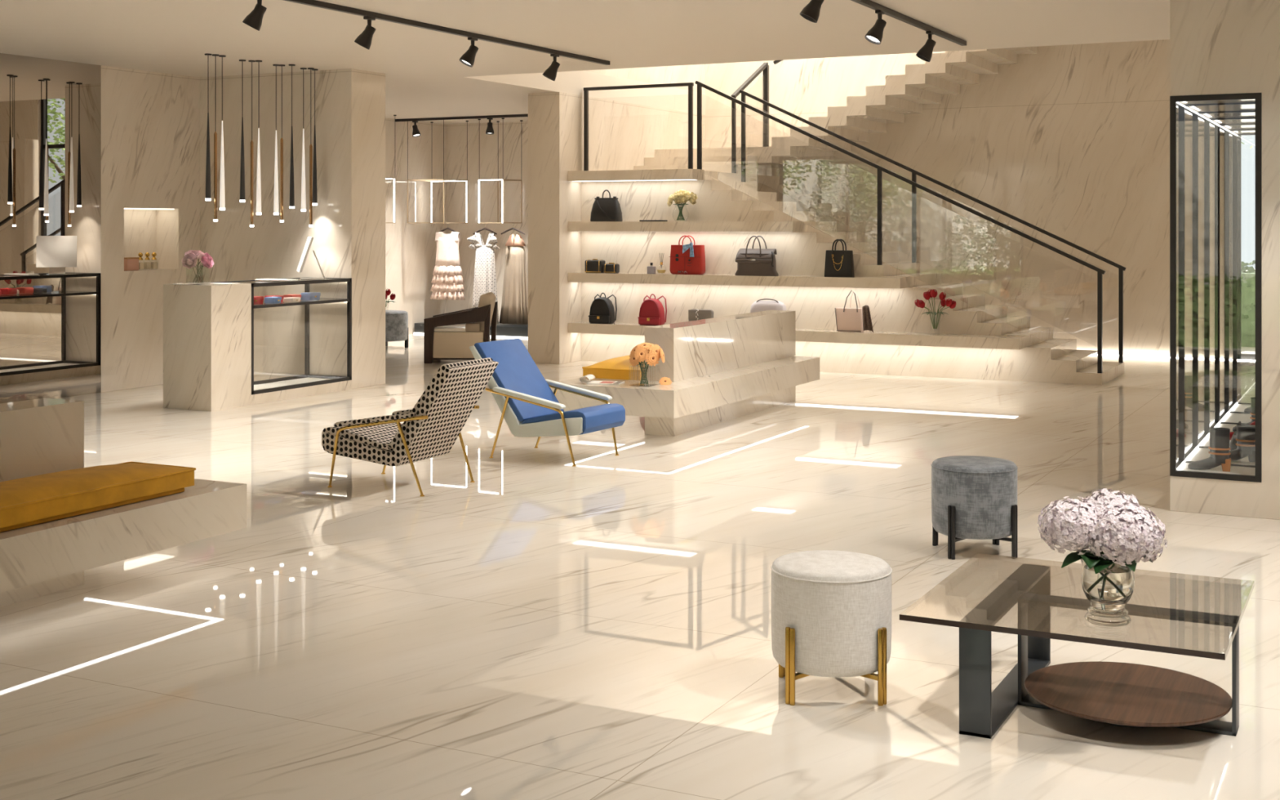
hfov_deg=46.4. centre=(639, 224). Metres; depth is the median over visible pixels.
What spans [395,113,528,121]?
ceiling track
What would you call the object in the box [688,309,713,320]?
clutch bag
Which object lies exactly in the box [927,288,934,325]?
tulip
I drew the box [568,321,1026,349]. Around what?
wall shelf
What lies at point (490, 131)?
track spotlight
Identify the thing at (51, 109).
wall mirror
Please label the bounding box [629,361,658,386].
flower vase
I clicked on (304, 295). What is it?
wallet
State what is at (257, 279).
keyboard
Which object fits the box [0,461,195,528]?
seat cushion
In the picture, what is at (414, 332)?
trim
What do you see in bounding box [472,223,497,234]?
clothes hanger
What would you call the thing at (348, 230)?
wall
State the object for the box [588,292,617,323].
backpack
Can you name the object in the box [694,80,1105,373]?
glass railing
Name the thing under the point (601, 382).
picture
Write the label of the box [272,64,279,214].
pendant lamp
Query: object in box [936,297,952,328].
tulip
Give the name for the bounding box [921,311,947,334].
flower vase
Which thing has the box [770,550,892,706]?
stool
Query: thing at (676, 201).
rose
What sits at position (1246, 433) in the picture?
boot
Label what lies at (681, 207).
flower vase
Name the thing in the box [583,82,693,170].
glass railing
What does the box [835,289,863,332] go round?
tote bag
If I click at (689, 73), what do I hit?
wall
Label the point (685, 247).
scarf
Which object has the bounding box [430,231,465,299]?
dress
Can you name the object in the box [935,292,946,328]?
tulip
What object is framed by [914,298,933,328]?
tulip
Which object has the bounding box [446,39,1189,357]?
wall
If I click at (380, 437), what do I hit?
seat cushion
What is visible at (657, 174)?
wall shelf
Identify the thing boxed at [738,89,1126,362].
glass railing
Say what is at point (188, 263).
peony
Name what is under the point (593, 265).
bag
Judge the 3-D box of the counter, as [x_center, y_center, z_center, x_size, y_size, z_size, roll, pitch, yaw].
[-3.473,1.062,13.742,0.550,1.076,1.924,0,0,27]
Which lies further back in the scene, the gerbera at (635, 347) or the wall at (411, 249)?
the wall at (411, 249)
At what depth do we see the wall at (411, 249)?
21.85 m
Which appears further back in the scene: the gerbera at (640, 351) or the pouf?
the pouf
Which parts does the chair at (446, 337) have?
frame, arm frame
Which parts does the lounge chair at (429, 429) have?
armrest, leg, armrest, leg, leg, leg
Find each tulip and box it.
[385,288,391,306]
[386,293,395,306]
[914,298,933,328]
[917,299,933,328]
[923,291,934,328]
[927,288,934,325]
[930,288,937,328]
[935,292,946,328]
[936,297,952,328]
[936,298,946,324]
[936,300,956,328]
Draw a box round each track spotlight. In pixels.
[242,0,266,31]
[354,16,376,49]
[412,120,420,137]
[458,36,478,66]
[485,117,493,134]
[542,53,559,80]
[800,0,823,22]
[864,9,886,44]
[915,31,936,62]
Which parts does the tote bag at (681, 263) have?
handle, handle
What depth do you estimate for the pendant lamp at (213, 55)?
13.27 m
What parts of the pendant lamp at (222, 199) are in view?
cord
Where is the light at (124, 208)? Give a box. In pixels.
[124,208,173,209]
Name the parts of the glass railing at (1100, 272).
post, post, handrail, post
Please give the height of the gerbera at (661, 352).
0.113 m
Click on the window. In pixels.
(1240, 356)
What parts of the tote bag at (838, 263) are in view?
chain, handle, handle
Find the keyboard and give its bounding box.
[254,278,297,280]
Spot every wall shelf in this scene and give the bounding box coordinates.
[568,168,704,182]
[568,221,803,231]
[568,271,908,288]
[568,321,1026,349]
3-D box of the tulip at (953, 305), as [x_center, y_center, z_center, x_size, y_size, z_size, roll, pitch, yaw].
[3.148,0.931,15.356,0.213,0.299,0.071,0,0,27]
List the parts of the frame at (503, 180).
frame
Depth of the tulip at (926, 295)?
15.42 m
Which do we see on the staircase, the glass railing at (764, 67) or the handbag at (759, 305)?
the glass railing at (764, 67)
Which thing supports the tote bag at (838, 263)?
on the wall shelf at (578, 277)
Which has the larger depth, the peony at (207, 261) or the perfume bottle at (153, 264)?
the perfume bottle at (153, 264)
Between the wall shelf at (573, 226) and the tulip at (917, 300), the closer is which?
the tulip at (917, 300)
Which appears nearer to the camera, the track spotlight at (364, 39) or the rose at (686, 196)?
the track spotlight at (364, 39)
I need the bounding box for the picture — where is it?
[600,381,615,383]
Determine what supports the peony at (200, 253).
in the flower vase at (198, 272)
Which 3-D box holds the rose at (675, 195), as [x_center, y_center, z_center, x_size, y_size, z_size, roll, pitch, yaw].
[0.407,-0.317,16.715,0.100,0.083,0.088,0,0,27]
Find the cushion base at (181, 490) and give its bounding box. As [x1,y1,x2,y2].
[0,487,184,532]
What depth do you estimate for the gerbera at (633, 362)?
10.98 m
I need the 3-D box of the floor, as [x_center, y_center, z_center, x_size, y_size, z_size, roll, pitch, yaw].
[-1.204,1.700,10.888,20.000,0.200,19.530,0,0,27]
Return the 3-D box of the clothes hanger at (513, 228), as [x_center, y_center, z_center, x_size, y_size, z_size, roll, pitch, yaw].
[-1.825,0.061,21.446,0.408,0.177,0.028,0,0,27]
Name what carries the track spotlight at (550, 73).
attached to the ceiling track at (317, 3)
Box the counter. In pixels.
[163,277,351,411]
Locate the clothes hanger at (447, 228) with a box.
[439,222,459,234]
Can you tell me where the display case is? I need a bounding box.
[1169,93,1261,482]
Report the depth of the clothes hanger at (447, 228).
21.85 m
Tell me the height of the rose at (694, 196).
0.089 m
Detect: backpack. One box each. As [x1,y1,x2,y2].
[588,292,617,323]
[637,293,666,325]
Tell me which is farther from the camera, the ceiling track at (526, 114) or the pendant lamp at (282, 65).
the ceiling track at (526, 114)
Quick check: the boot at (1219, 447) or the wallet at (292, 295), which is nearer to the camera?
the boot at (1219, 447)
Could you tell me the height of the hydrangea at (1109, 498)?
0.316 m
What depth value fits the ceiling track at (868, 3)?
10.92 m
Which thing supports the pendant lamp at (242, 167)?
hanging from the ceiling
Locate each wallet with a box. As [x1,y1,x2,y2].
[253,296,263,305]
[264,295,284,302]
[264,296,281,303]
[283,293,301,301]
[283,297,300,302]
[300,292,320,300]
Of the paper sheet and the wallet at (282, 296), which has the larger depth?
the wallet at (282, 296)
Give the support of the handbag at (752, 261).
on the wall shelf at (578, 277)
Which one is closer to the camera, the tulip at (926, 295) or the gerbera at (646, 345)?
the gerbera at (646, 345)
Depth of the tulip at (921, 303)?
15.38 m
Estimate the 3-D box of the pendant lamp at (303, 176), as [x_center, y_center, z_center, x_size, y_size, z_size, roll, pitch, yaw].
[-3.252,-0.817,14.433,0.064,1.386,0.062,0,0,27]
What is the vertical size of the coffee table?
0.371 m
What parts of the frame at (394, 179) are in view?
frame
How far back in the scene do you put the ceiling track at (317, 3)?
11.39 m
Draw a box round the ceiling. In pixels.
[0,0,1169,124]
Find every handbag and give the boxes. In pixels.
[590,189,622,221]
[734,235,778,275]
[750,298,786,312]
[1229,421,1241,450]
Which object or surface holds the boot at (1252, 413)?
on the display case
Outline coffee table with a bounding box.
[899,564,1254,738]
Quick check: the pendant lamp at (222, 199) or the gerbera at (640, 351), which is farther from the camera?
the pendant lamp at (222, 199)
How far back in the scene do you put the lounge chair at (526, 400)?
10.21 m
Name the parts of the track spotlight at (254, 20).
stem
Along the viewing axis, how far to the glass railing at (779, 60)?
18.91 m
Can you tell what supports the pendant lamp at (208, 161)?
hanging from the ceiling
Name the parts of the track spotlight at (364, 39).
stem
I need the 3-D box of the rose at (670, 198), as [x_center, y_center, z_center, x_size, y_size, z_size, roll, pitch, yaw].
[0.353,-0.292,16.766,0.076,0.091,0.100,0,0,-31]
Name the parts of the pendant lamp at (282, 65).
cord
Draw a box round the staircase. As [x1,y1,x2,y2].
[581,46,1124,385]
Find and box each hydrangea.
[1037,496,1114,568]
[1077,488,1146,528]
[1086,502,1167,573]
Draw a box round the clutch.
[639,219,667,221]
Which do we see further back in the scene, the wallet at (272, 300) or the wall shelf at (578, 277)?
the wall shelf at (578, 277)
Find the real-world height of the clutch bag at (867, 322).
0.288 m
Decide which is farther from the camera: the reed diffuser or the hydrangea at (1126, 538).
the reed diffuser
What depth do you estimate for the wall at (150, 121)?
14.72 m
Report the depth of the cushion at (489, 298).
17.34 m
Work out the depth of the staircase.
16.78 m
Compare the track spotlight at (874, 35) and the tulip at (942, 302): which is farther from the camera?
the tulip at (942, 302)
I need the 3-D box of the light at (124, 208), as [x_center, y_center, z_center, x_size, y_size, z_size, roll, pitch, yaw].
[-4.957,-0.152,14.832,0.250,0.009,0.650,0,0,27]
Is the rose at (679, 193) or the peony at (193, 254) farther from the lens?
the rose at (679, 193)
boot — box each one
[1187,427,1231,471]
[1228,424,1255,462]
[1232,397,1255,431]
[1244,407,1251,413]
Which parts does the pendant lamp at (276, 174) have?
cord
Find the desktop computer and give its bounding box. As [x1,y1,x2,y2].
[296,236,324,279]
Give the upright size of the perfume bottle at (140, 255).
0.173 m
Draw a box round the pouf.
[385,310,408,347]
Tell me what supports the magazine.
on the bench at (721, 369)
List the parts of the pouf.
leg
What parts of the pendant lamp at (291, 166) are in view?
cord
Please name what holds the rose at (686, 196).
in the flower vase at (681, 207)
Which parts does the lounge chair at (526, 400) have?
leg, armrest, leg, leg, armrest, leg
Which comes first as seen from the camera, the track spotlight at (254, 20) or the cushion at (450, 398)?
the cushion at (450, 398)
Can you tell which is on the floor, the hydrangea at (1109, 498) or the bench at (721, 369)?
the bench at (721, 369)
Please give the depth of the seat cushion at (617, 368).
11.50 m
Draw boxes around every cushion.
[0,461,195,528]
[321,422,402,451]
[388,357,493,448]
[434,324,466,332]
[474,337,564,421]
[475,292,495,331]
[521,403,625,435]
[582,355,644,380]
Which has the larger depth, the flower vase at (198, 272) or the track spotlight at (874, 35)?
the flower vase at (198, 272)
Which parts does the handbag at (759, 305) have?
handle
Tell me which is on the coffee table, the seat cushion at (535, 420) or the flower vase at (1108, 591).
the flower vase at (1108, 591)
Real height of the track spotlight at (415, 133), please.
0.231 m
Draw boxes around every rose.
[666,200,672,206]
[668,195,674,202]
[671,191,679,199]
[674,198,681,204]
[677,191,685,197]
[679,195,688,203]
[683,190,690,195]
[683,193,692,200]
[688,197,696,204]
[689,191,697,199]
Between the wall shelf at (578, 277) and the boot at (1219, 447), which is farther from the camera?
the wall shelf at (578, 277)
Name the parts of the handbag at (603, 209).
handle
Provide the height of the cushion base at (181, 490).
0.023 m
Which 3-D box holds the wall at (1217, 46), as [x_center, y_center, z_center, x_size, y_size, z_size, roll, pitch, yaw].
[6.056,0.045,8.769,5.133,3.110,3.580,0,0,27]
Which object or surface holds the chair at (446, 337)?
on the floor
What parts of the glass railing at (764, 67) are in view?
post, handrail, post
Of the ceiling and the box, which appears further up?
the ceiling
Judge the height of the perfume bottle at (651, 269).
0.125 m
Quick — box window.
[1237,135,1255,359]
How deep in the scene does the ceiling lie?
11.90 m
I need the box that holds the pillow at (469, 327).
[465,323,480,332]
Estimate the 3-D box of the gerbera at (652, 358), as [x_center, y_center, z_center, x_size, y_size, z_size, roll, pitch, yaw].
[0.094,0.984,10.974,0.116,0.120,0.046,0,0,-5]
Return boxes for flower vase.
[186,264,203,284]
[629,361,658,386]
[671,200,688,221]
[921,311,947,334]
[1076,548,1134,626]
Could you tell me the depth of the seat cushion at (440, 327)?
17.18 m
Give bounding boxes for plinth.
[414,321,528,337]
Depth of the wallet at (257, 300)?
13.39 m
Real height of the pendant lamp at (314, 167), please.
1.326 m
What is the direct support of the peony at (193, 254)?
in the flower vase at (198, 272)
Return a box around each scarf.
[682,242,693,257]
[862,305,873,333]
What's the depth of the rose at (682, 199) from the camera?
16.66 m
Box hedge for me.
[1241,260,1255,346]
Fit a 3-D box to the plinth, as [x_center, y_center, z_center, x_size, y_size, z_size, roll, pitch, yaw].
[-1.579,1.522,21.421,3.400,0.155,0.878,0,0,27]
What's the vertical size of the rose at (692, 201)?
0.098 m
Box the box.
[124,257,138,270]
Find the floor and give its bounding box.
[0,333,1279,799]
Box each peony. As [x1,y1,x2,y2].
[181,253,197,268]
[184,249,199,259]
[196,249,205,264]
[200,252,213,268]
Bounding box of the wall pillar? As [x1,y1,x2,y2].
[528,92,705,364]
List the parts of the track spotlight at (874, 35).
stem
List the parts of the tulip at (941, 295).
stem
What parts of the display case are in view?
panel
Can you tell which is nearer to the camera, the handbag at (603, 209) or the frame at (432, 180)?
the handbag at (603, 209)
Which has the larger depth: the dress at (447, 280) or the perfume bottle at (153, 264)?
the dress at (447, 280)
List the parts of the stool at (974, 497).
leg, leg, seat, seat, leg, leg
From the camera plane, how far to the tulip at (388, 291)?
19.22 m
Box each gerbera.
[629,350,639,366]
[630,344,639,353]
[634,346,648,362]
[637,342,651,361]
[644,350,660,366]
[648,343,662,356]
[658,377,671,385]
[659,347,664,363]
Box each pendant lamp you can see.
[204,53,212,200]
[212,53,219,221]
[218,54,226,209]
[239,59,245,201]
[248,60,255,226]
[255,60,262,214]
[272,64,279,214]
[279,64,284,222]
[288,63,295,208]
[300,67,306,211]
[307,67,314,226]
[311,68,318,204]
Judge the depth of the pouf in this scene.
19.13 m
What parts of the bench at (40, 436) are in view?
backrest, seat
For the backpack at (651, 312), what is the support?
on the wall shelf at (961, 340)
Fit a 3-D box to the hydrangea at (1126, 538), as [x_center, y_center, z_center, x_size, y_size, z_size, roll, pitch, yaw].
[1.490,1.001,4.580,0.238,0.289,0.239,0,0,27]
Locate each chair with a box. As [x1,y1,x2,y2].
[321,357,498,496]
[423,292,497,363]
[469,337,625,466]
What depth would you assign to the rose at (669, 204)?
16.79 m
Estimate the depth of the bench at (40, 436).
6.34 m
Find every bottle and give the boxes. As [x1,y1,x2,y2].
[137,252,144,270]
[143,252,151,270]
[151,252,157,268]
[647,262,656,273]
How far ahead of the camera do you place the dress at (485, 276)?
21.39 m
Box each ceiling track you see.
[284,0,609,65]
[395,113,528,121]
[851,0,966,45]
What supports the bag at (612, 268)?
on the wall shelf at (578, 277)
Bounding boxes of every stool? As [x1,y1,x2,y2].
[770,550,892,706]
[930,455,1017,559]
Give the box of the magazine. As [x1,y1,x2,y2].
[579,373,624,385]
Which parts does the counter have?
showcase frame, glass panel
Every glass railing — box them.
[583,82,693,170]
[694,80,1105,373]
[731,62,768,173]
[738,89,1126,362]
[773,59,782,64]
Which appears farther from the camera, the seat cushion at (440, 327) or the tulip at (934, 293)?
the seat cushion at (440, 327)
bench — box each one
[0,398,246,607]
[550,310,819,436]
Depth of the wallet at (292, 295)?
13.92 m
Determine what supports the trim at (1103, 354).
attached to the wall at (1071, 142)
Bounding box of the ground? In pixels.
[1241,268,1255,354]
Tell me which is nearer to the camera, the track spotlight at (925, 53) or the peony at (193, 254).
the track spotlight at (925, 53)
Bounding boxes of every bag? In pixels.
[584,258,605,272]
[604,262,619,273]
[669,235,705,274]
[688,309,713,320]
[824,239,854,276]
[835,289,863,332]
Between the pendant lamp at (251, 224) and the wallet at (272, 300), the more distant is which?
the pendant lamp at (251, 224)
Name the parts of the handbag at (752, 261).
handle, handle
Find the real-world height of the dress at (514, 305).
1.290 m
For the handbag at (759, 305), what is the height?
0.331 m
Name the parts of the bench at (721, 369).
seat, backrest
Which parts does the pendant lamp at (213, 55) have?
cord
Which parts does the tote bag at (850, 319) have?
handle, handle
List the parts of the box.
lid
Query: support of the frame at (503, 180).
hanging from the ceiling
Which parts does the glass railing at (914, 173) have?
post, post, handrail, post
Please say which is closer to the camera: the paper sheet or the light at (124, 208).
the paper sheet
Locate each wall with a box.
[101,65,199,392]
[200,68,385,389]
[385,118,446,333]
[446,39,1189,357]
[585,63,705,93]
[1169,0,1279,519]
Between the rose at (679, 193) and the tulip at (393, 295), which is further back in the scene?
the tulip at (393, 295)
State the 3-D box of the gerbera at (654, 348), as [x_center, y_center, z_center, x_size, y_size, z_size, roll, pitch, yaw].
[0.117,0.952,10.989,0.111,0.138,0.050,0,0,-12]
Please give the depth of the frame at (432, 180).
21.62 m
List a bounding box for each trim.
[413,332,528,337]
[1102,354,1255,360]
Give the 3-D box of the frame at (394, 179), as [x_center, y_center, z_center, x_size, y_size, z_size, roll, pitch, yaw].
[-3.666,-0.761,20.446,0.400,1.497,0.588,0,0,27]
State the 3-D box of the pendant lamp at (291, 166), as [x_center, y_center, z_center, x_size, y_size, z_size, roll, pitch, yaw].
[-3.289,-0.830,14.116,0.064,1.361,0.062,0,0,27]
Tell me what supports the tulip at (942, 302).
in the flower vase at (931, 313)
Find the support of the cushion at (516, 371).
on the lounge chair at (526, 400)
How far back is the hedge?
20.07 m
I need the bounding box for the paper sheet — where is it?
[210,282,236,284]
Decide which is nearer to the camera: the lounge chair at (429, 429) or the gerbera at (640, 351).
the lounge chair at (429, 429)
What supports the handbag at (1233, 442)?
on the display case
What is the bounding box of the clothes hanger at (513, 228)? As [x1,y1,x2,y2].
[500,222,524,234]
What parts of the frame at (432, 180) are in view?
frame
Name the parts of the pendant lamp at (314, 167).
cord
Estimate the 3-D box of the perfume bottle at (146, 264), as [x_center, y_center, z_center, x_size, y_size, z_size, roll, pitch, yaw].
[-4.895,0.366,14.841,0.060,0.173,0.072,0,0,27]
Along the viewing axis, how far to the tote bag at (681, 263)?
16.65 m
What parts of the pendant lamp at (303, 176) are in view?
cord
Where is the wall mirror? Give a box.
[0,53,101,403]
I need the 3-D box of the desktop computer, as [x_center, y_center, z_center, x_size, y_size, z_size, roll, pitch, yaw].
[-3.154,0.324,14.307,0.249,0.400,0.400,0,0,-17]
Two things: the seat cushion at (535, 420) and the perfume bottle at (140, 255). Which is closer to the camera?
the seat cushion at (535, 420)
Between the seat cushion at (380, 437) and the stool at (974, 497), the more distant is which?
the seat cushion at (380, 437)
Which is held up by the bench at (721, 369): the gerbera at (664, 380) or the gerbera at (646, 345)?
the gerbera at (664, 380)
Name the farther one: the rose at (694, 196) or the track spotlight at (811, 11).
the rose at (694, 196)
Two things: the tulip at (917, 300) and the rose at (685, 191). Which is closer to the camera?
the tulip at (917, 300)
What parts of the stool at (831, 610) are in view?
leg, leg, seat, seat, leg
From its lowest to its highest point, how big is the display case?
2.118 m
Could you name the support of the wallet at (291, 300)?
on the counter
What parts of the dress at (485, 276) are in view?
shoulder panel, shoulder panel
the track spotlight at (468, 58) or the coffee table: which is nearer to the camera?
the coffee table
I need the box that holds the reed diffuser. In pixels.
[656,253,666,273]
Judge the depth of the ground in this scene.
19.49 m
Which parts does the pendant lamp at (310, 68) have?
cord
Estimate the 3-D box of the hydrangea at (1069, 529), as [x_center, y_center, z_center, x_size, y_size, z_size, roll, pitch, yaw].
[1.365,0.998,4.646,0.244,0.295,0.239,0,0,-3]
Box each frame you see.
[385,114,396,222]
[407,120,468,223]
[477,117,522,223]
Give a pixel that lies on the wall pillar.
(621, 135)
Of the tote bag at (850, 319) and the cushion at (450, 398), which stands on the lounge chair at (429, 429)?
the cushion at (450, 398)
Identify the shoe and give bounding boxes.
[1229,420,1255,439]
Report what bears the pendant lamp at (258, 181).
hanging from the ceiling
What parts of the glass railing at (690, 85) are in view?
post, handrail, post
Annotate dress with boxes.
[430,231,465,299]
[466,232,499,324]
[499,234,528,324]
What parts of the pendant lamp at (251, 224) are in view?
cord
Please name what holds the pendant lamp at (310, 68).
hanging from the ceiling

